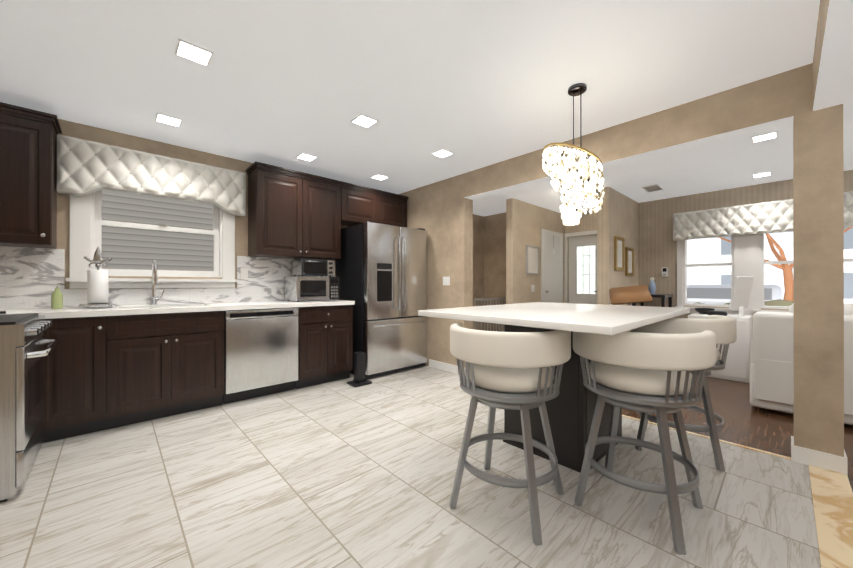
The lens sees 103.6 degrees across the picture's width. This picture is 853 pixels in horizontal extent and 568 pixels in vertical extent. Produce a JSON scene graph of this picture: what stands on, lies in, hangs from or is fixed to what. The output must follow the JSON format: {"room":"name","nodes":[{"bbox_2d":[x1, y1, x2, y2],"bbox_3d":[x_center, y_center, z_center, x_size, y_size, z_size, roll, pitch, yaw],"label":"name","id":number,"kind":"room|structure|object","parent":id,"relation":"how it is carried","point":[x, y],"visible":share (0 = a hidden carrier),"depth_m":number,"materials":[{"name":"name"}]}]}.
{"room":"kitchen","nodes":[
{"label":"kitchen","id":0,"kind":"room"},
{"bbox_2d":[7,119,350,309],"bbox_3d":[-2.068,-0.120,3.804,4.520,2.500,0.150,0,0,-43],"label":"wall","id":1,"kind":"structure","parent":0,"point":[92,133],"depth_m":3.15,"materials":[{"name":"paint"}]},
{"bbox_2d":[0,106,59,248],"bbox_3d":[-3.179,-0.760,2.434,0.645,0.935,0.331,0,0,-43],"label":"upper cabinet","id":2,"kind":"object","parent":1,"relation":"attached to","point":[28,142],"depth_m":2.46,"materials":[{"name":"brown wood"}]},
{"bbox_2d":[66,188,237,288],"bbox_3d":[-2.580,-0.541,3.279,1.275,1.160,0.200,0,0,-43],"label":"kitchen window","id":3,"kind":"structure","parent":1,"relation":"in","point":[87,222],"depth_m":3.12,"materials":[{"name":"white wood"}]},
{"bbox_2d":[57,134,245,215],"bbox_3d":[-2.481,-0.974,3.184,1.380,0.454,0.141,0,0,-43],"label":"valance","id":4,"kind":"object","parent":3,"relation":"attached to","point":[85,167],"visible":0.98,"depth_m":3.04,"materials":[{"name":"white fabric"}]},
{"bbox_2d":[0,246,334,309],"bbox_3d":[-2.375,-0.056,3.407,3.150,0.508,0.008,0,0,-43],"label":"backsplash","id":5,"kind":"structure","parent":1,"relation":"attached to","point":[30,278],"depth_m":2.88,"materials":[{"name":"stone"}]},
{"bbox_2d":[240,269,247,278],"bbox_3d":[-2.021,-0.110,3.723,0.076,0.120,0.012,0,0,-43],"label":"outlet","id":6,"kind":"object","parent":5,"relation":"attached to","point":[243,273],"visible":1,"depth_m":3.72,"materials":[{"name":"white plastic"}]},
{"bbox_2d":[248,166,343,259],"bbox_3d":[-1.532,-0.767,3.970,0.970,0.915,0.331,0,0,-43],"label":"upper cabinet","id":7,"kind":"object","parent":1,"relation":"attached to","point":[293,214],"depth_m":3.78,"materials":[{"name":"brown wood"}]},
{"bbox_2d":[344,186,379,225],"bbox_3d":[-0.980,-1.012,4.486,0.531,0.425,0.331,0,0,-43],"label":"upper cabinet","id":8,"kind":"object","parent":1,"relation":"attached to","point":[360,206],"depth_m":4.38,"materials":[{"name":"brown wood"}]},
{"bbox_2d":[380,194,407,227],"bbox_3d":[-0.591,-1.011,4.849,0.532,0.425,0.331,0,0,-43],"label":"upper cabinet","id":9,"kind":"object","parent":1,"relation":"attached to","point":[393,211],"depth_m":4.74,"materials":[{"name":"brown wood"}]},
{"bbox_2d":[0,365,852,567],"bbox_3d":[1.433,1.136,3.479,9.300,0.026,9.400,0,0,-43],"label":"floor","id":10,"kind":"structure","parent":0,"point":[341,473],"depth_m":1.78,"materials":[{"name":"tile"}]},
{"bbox_2d":[0,311,60,502],"bbox_3d":[-2.588,0.617,1.834,0.766,1.020,0.730,0,0,-43],"label":"range","id":11,"kind":"object","parent":10,"relation":"on","point":[24,352],"visible":1,"depth_m":1.77,"materials":[{"name":"silver metal"}]},
{"bbox_2d":[43,316,110,442],"bbox_3d":[-2.761,0.685,2.641,0.369,0.884,0.596,0,0,-43],"label":"base cabinet","id":12,"kind":"object","parent":10,"relation":"on","point":[105,372],"depth_m":2.45,"materials":[{"name":"brown wood"}]},
{"bbox_2d":[0,300,354,318],"bbox_3d":[-2.188,0.220,3.152,3.075,0.043,0.631,0,0,-43],"label":"countertop","id":13,"kind":"structure","parent":12,"relation":"on","point":[72,312],"depth_m":2.88,"materials":[{"name":"white stone"}]},
{"bbox_2d":[51,283,63,308],"bbox_3d":[-2.941,0.095,2.677,0.070,0.203,0.069,0,0,-43],"label":"soap bottle","id":14,"kind":"object","parent":13,"relation":"on","point":[56,298],"visible":1,"depth_m":2.66,"materials":[{"name":"green plastic"}]},
{"bbox_2d":[79,247,116,307],"bbox_3d":[-2.733,-0.060,2.794,0.228,0.517,0.228,0,0,-43],"label":"paper towel holder","id":15,"kind":"object","parent":13,"relation":"on","point":[97,287],"visible":1,"depth_m":2.76,"materials":[{"name":"white paper"}]},
{"bbox_2d":[150,260,164,304],"bbox_3d":[-2.482,-0.012,3.104,0.111,0.420,0.219,0,0,-43],"label":"faucet","id":16,"kind":"object","parent":13,"relation":"on","point":[154,299],"visible":1,"depth_m":3.12,"materials":[{"name":"silver metal"}]},
{"bbox_2d":[284,276,338,301],"bbox_3d":[-1.364,0.056,4.001,0.520,0.285,0.382,0,0,-43],"label":"microwave","id":17,"kind":"object","parent":13,"relation":"on","point":[300,288],"visible":1,"depth_m":3.84,"materials":[{"name":"silver metal"}]},
{"bbox_2d":[292,259,333,276],"bbox_3d":[-1.352,-0.188,4.018,0.400,0.200,0.334,0,0,-43],"label":"toaster oven","id":18,"kind":"object","parent":17,"relation":"on","point":[310,267],"visible":0.9,"depth_m":3.91,"materials":[{"name":"silver metal"}]},
{"bbox_2d":[111,325,222,427],"bbox_3d":[-2.372,0.778,3.066,0.780,0.699,0.506,0,0,-43],"label":"base cabinet","id":19,"kind":"object","parent":10,"relation":"on","point":[168,370],"depth_m":2.79,"materials":[{"name":"brown wood"}]},
{"bbox_2d":[223,307,297,403],"bbox_3d":[-1.797,0.687,3.527,0.680,0.881,0.604,0,0,-43],"label":"dishwasher","id":20,"kind":"object","parent":10,"relation":"on","point":[260,352],"visible":0.92,"depth_m":3.28,"materials":[{"name":"silver metal"}]},
{"bbox_2d":[295,305,352,388],"bbox_3d":[-1.314,0.687,3.991,0.649,0.884,0.596,0,0,-43],"label":"base cabinet","id":21,"kind":"object","parent":10,"relation":"on","point":[325,333],"depth_m":3.75,"materials":[{"name":"brown wood"}]},
{"bbox_2d":[347,351,371,387],"bbox_3d":[-0.756,0.949,3.789,0.220,0.359,0.180,0,0,-43],"label":"heater","id":22,"kind":"object","parent":10,"relation":"on","point":[359,380],"visible":1,"depth_m":3.75,"materials":[{"name":"black plastic"}]},
{"bbox_2d":[336,220,426,377],"bbox_3d":[-0.572,0.191,4.504,0.965,1.880,0.827,0,0,-43],"label":"fridge","id":23,"kind":"object","parent":10,"relation":"on","point":[381,271],"visible":0.88,"depth_m":4.17,"materials":[{"name":"silver metal"}]},
{"bbox_2d":[449,323,570,545],"bbox_3d":[0.423,0.670,1.745,0.606,0.913,0.587,0,0,17],"label":"stool","id":24,"kind":"object","parent":10,"relation":"on","point":[510,370],"visible":0.94,"depth_m":1.55,"materials":[{"name":"white leather"}]},
{"bbox_2d":[503,324,622,472],"bbox_3d":[0.994,0.661,2.430,0.691,0.934,0.571,0,0,-43],"label":"kitchen island","id":25,"kind":"object","parent":10,"relation":"on","point":[570,407],"visible":0.35,"depth_m":2.09,"materials":[{"name":"black wood"}]},
{"bbox_2d":[418,302,689,334],"bbox_3d":[0.845,0.175,2.125,1.450,0.032,1.080,0,0,-43],"label":"island countertop","id":26,"kind":"structure","parent":25,"relation":"on","point":[600,319],"depth_m":1.75,"materials":[{"name":"white stone"}]},
{"bbox_2d":[609,285,652,305],"bbox_3d":[2.500,0.189,4.133,0.476,0.359,0.542,0,0,33],"label":"chair","id":27,"kind":"object","parent":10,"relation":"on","point":[628,295],"visible":0.5,"depth_m":4.08,"materials":[{"name":"brown leather"}]},
{"bbox_2d":[573,330,715,554],"bbox_3d":[1.057,0.670,1.690,0.606,0.913,0.553,0,0,42],"label":"stool","id":28,"kind":"object","parent":10,"relation":"on","point":[643,372],"visible":0.94,"depth_m":1.51,"materials":[{"name":"white leather"}]},
{"bbox_2d":[632,294,672,306],"bbox_3d":[3.518,0.647,5.233,0.500,0.970,0.440,0,0,-43],"label":"table","id":29,"kind":"object","parent":10,"relation":"on","point":[664,296],"visible":0.25,"depth_m":5.17,"materials":[{"name":"black wood"}]},
{"bbox_2d":[648,277,655,293],"bbox_3d":[3.525,0.028,5.241,0.100,0.265,0.097,0,0,-43],"label":"figurine","id":30,"kind":"object","parent":29,"relation":"on","point":[652,287],"visible":0.9,"depth_m":5.21,"materials":[{"name":"blue ceramic"}]},
{"bbox_2d":[630,315,736,470],"bbox_3d":[1.740,0.671,2.330,0.621,0.913,0.621,0,0,2],"label":"stool","id":31,"kind":"object","parent":10,"relation":"on","point":[723,328],"visible":0.46,"depth_m":2.10,"materials":[{"name":"white leather"}]},
{"bbox_2d":[688,313,751,382],"bbox_3d":[3.664,0.760,4.194,0.503,0.740,0.560,0,0,-43],"label":"tv console","id":32,"kind":"object","parent":10,"relation":"on","point":[737,366],"visible":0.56,"depth_m":3.89,"materials":[{"name":"white wood"}]},
{"bbox_2d":[695,308,714,313],"bbox_3d":[3.648,0.353,4.405,0.210,0.070,0.210,0,0,-43],"label":"bowl","id":33,"kind":"object","parent":32,"relation":"on","point":[702,310],"visible":0.79,"depth_m":4.36,"materials":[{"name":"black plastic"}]},
{"bbox_2d":[707,276,753,316],"bbox_3d":[3.692,0.149,4.095,0.281,0.479,0.424,0,0,-43],"label":"monitor","id":34,"kind":"object","parent":32,"relation":"on","point":[741,292],"visible":0.88,"depth_m":4.00,"materials":[{"name":"white plastic"}]},
{"bbox_2d":[750,303,852,424],"bbox_3d":[3.998,0.643,2.529,1.006,0.970,2.210,0,0,-43],"label":"sofa","id":35,"kind":"object","parent":10,"relation":"on","point":[772,365],"visible":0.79,"depth_m":2.87,"materials":[{"name":"white"}]},
{"bbox_2d":[0,0,852,215],"bbox_3d":[1.433,-1.421,3.483,9.500,0.100,9.600,0,0,-43],"label":"ceiling","id":36,"kind":"structure","parent":0,"point":[471,85],"depth_m":2.21,"materials":[{"name":"white paint"}]},
{"bbox_2d":[155,113,182,126],"bbox_3d":[-2.152,-1.367,2.804,0.170,0.006,0.170,0,0,-43],"label":"ceiling light panel","id":37,"kind":"object","parent":36,"relation":"attached to","point":[162,118],"depth_m":2.80,"materials":[{"name":"white plastic"}]},
{"bbox_2d":[174,38,213,66],"bbox_3d":[-1.380,-1.368,1.993,0.170,0.006,0.170,0,0,-43],"label":"ceiling light panel","id":38,"kind":"object","parent":36,"relation":"attached to","point":[192,52],"depth_m":1.99,"materials":[{"name":"white plastic"}]},
{"bbox_2d":[296,153,317,161],"bbox_3d":[-1.293,-1.366,3.619,0.170,0.006,0.170,0,0,-43],"label":"ceiling light panel","id":39,"kind":"object","parent":36,"relation":"attached to","point":[303,156],"depth_m":3.62,"materials":[{"name":"white plastic"}]},
{"bbox_2d":[350,114,378,127],"bbox_3d":[-0.521,-1.367,2.822,0.170,0.006,0.170,0,0,-43],"label":"ceiling light panel","id":40,"kind":"object","parent":36,"relation":"attached to","point":[365,121],"depth_m":2.82,"materials":[{"name":"white plastic"}]},
{"bbox_2d":[370,174,388,179],"bbox_3d":[-0.598,-1.365,4.296,0.170,0.006,0.170,0,0,-43],"label":"ceiling light panel","id":41,"kind":"object","parent":36,"relation":"attached to","point":[380,177],"depth_m":4.29,"materials":[{"name":"white plastic"}]},
{"bbox_2d":[431,149,453,157],"bbox_3d":[0.169,-1.366,3.520,0.170,0.006,0.170,0,0,-43],"label":"ceiling light panel","id":42,"kind":"object","parent":36,"relation":"attached to","point":[442,153],"depth_m":3.51,"materials":[{"name":"white plastic"}]},
{"bbox_2d":[560,196,581,225],"bbox_3d":[2.158,-1.123,5.007,0.326,0.487,0.325,0,0,-43],"label":"chandelier","id":43,"kind":"object","parent":36,"relation":"hanging from","point":[566,213],"visible":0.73,"depth_m":4.93,"materials":[{"name":"white glass"}]},
{"bbox_2d":[542,83,603,213],"bbox_3d":[1.019,-0.940,2.343,0.536,0.860,0.355,0,0,-43],"label":"light","id":44,"kind":"object","parent":36,"relation":"hanging from","point":[559,167],"visible":1,"depth_m":2.23,"materials":[{"name":"white glass"}]},
{"bbox_2d":[642,184,662,191],"bbox_3d":[3.219,-1.359,4.779,0.340,0.016,0.180,0,0,-43],"label":"ceiling vent","id":45,"kind":"object","parent":36,"relation":"in","point":[652,188],"visible":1,"depth_m":4.75,"materials":[{"name":"white metal"}]},
{"bbox_2d":[752,172,771,177],"bbox_3d":[4.196,-1.365,4.201,0.170,0.006,0.170,0,0,-43],"label":"ceiling light panel","id":46,"kind":"object","parent":36,"relation":"attached to","point":[766,173],"depth_m":4.18,"materials":[{"name":"white plastic"}]},
{"bbox_2d":[751,131,777,142],"bbox_3d":[3.147,-1.366,3.126,0.170,0.006,0.170,0,0,-43],"label":"ceiling light panel","id":47,"kind":"object","parent":36,"relation":"attached to","point":[771,135],"depth_m":3.12,"materials":[{"name":"white plastic"}]},
{"bbox_2d":[399,173,472,366],"bbox_3d":[0.051,-0.119,4.721,0.170,2.500,1.400,0,0,-43],"label":"wall","id":48,"kind":"structure","parent":0,"point":[440,212],"depth_m":4.40,"materials":[{"name":"paint"}]},
{"bbox_2d":[443,276,449,284],"bbox_3d":[0.257,-0.039,4.366,0.009,0.116,0.120,0,0,-43],"label":"light switch","id":49,"kind":"object","parent":48,"relation":"attached to","point":[446,280],"visible":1,"depth_m":4.36,"materials":[{"name":"white plastic"}]},
{"bbox_2d":[429,359,464,373],"bbox_3d":[0.254,1.081,4.366,0.015,0.100,0.635,0,0,-43],"label":"baseboard","id":50,"kind":"structure","parent":48,"relation":"attached to","point":[447,367],"depth_m":4.36,"materials":[{"name":"white wood"}]},
{"bbox_2d":[473,214,483,330],"bbox_3d":[0.383,-0.117,6.160,2.280,2.500,0.150,0,0,-43],"label":"wall","id":51,"kind":"structure","parent":0,"point":[478,221],"depth_m":6.66,"materials":[{"name":"paint"}]},
{"bbox_2d":[484,212,505,331],"bbox_3d":[1.582,-0.116,6.437,0.150,2.500,1.080,0,0,-43],"label":"wall","id":52,"kind":"structure","parent":0,"point":[489,256],"depth_m":6.59,"materials":[{"name":"paint"}]},
{"bbox_2d":[475,297,504,331],"bbox_3d":[1.163,0.693,6.100,0.896,0.880,0.030,0,0,-43],"label":"gate","id":53,"kind":"object","parent":52,"relation":"attached to","point":[490,299],"visible":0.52,"depth_m":6.09,"materials":[{"name":"grey"}]},
{"bbox_2d":[506,198,564,303],"bbox_3d":[1.998,-0.117,6.005,1.830,2.500,0.120,0,0,-43],"label":"wall","id":54,"kind":"structure","parent":0,"point":[526,222],"depth_m":5.56,"materials":[{"name":"beige paint"}]},
{"bbox_2d":[526,245,538,273],"bbox_3d":[1.812,-0.407,5.728,0.380,0.480,0.028,0,0,-43],"label":"framed picture","id":55,"kind":"object","parent":54,"relation":"attached to","point":[532,259],"visible":1,"depth_m":5.73,"materials":[{"name":"grey"}]},
{"bbox_2d":[541,229,562,302],"bbox_3d":[2.353,0.078,6.204,0.820,2.110,0.070,0,0,-43],"label":"closet door","id":56,"kind":"structure","parent":54,"relation":"in","point":[551,266],"depth_m":6.20,"materials":[{"name":"white wood"}]},
{"bbox_2d":[597,186,638,331],"bbox_3d":[3.022,-0.118,5.223,1.400,2.500,0.180,0,0,-43],"label":"wall","id":57,"kind":"structure","parent":0,"point":[618,214],"depth_m":4.91,"materials":[{"name":"beige paint"}]},
{"bbox_2d":[464,69,793,199],"bbox_3d":[1.466,-1.221,3.205,0.170,0.300,2.750,0,0,-43],"label":"beam","id":58,"kind":"structure","parent":0,"point":[762,105],"depth_m":2.62,"materials":[{"name":"paint"}]},
{"bbox_2d":[565,170,852,338],"bbox_3d":[3.718,-0.118,5.613,0.150,2.500,9.400,0,0,-43],"label":"wall","id":59,"kind":"structure","parent":0,"point":[657,247],"depth_m":5.35,"materials":[{"name":"beige paint"}]},
{"bbox_2d":[564,230,596,303],"bbox_3d":[3.003,0.073,6.317,0.105,2.120,0.785,0,0,-43],"label":"front door","id":60,"kind":"structure","parent":59,"relation":"in","point":[582,269],"depth_m":6.40,"materials":[{"name":"white wood"}]},
{"bbox_2d":[662,267,667,276],"bbox_3d":[3.814,-0.193,5.374,0.032,0.150,0.080,0,0,-43],"label":"thermostat","id":61,"kind":"object","parent":59,"relation":"attached to","point":[664,271],"visible":0.98,"depth_m":5.36,"materials":[{"name":"white plastic"}]},
{"bbox_2d":[675,233,852,317],"bbox_3d":[4.893,-0.225,4.302,0.180,1.390,2.760,0,0,-43],"label":"living room window","id":62,"kind":"structure","parent":59,"relation":"in","point":[747,255],"depth_m":4.70,"materials":[{"name":"white"}]},
{"bbox_2d":[673,191,852,240],"bbox_3d":[4.851,-0.885,4.147,0.141,0.410,2.950,0,0,-43],"label":"valance","id":63,"kind":"object","parent":62,"relation":"attached to","point":[762,218],"visible":0.77,"depth_m":4.62,"materials":[{"name":"white fabric"}]},
{"bbox_2d":[793,63,843,456],"bbox_3d":[2.473,-0.123,2.126,0.170,2.500,0.200,0,0,-43],"label":"column","id":64,"kind":"structure","parent":0,"point":[818,233],"depth_m":2.07,"materials":[{"name":"paint"}]},
{"bbox_2d":[791,436,847,474],"bbox_3d":[2.473,1.077,2.124,0.194,0.100,0.224,0,0,-43],"label":"baseboard","id":65,"kind":"structure","parent":64,"relation":"attached to","point":[820,459],"depth_m":2.05,"materials":[{"name":"white wood"}]},
{"bbox_2d":[813,0,852,110],"bbox_3d":[0.988,-1.225,0.516,4.200,0.300,0.370,0,0,-43],"label":"beam","id":66,"kind":"structure","parent":0,"point":[833,68],"depth_m":1.62,"materials":[{"name":"paint"}]},
{"label":"outside","id":67,"kind":"structure","parent":0,"visible":0},
{"bbox_2d":[767,232,792,299],"bbox_3d":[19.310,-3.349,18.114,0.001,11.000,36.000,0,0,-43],"label":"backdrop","id":68,"kind":"structure","parent":67,"point":[784,241],"depth_m":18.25,"materials":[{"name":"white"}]},
{"label":"ground","id":69,"kind":"structure","parent":67,"visible":0},
{"bbox_2d":[687,234,766,284],"bbox_3d":[13.524,-1.650,17.569,5.200,6.400,6.500,0,0,-43],"label":"house","id":70,"kind":"structure","parent":69,"relation":"on","point":[708,250],"depth_m":15.05,"materials":[{"name":"white"}]},
{"bbox_2d":[687,285,782,303],"bbox_3d":[9.344,0.740,10.451,1.820,1.442,4.400,0,0,-43],"label":"car","id":71,"kind":"object","parent":69,"relation":"on","point":[713,294],"visible":0.17,"depth_m":9.93,"materials":[{"name":"grey"}]},
{"bbox_2d":[717,227,851,300],"bbox_3d":[6.668,-0.544,6.222,2.293,4.161,3.870,0,0,-43],"label":"tree","id":72,"kind":"object","parent":69,"relation":"on","point":[788,278],"depth_m":6.16,"materials":[{"name":"brown plant"}]},
{"bbox_2d":[844,227,852,302],"bbox_3d":[18.436,-1.408,12.305,5.200,5.900,6.300,0,0,-43],"label":"house","id":73,"kind":"structure","parent":69,"relation":"on","point":[848,235],"depth_m":12.14,"materials":[{"name":"white"}]},
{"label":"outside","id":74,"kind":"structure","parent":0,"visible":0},
{"bbox_2d":[102,187,212,270],"bbox_3d":[-3.793,-0.868,5.345,8.000,6.000,0.045,0,0,-43],"label":"neighbour","id":75,"kind":"structure","parent":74,"point":[131,248],"depth_m":5.08,"materials":[{"name":"white"}]},
{"bbox_2d":[697,299,792,306],"bbox_3d":[5.725,0.618,4.876,1.082,0.767,4.284,0,0,-43],"label":"bushes","id":76,"kind":"object","parent":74,"point":[779,302],"visible":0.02,"depth_m":5.07,"materials":[{"name":"yellow plant"}]}
]}

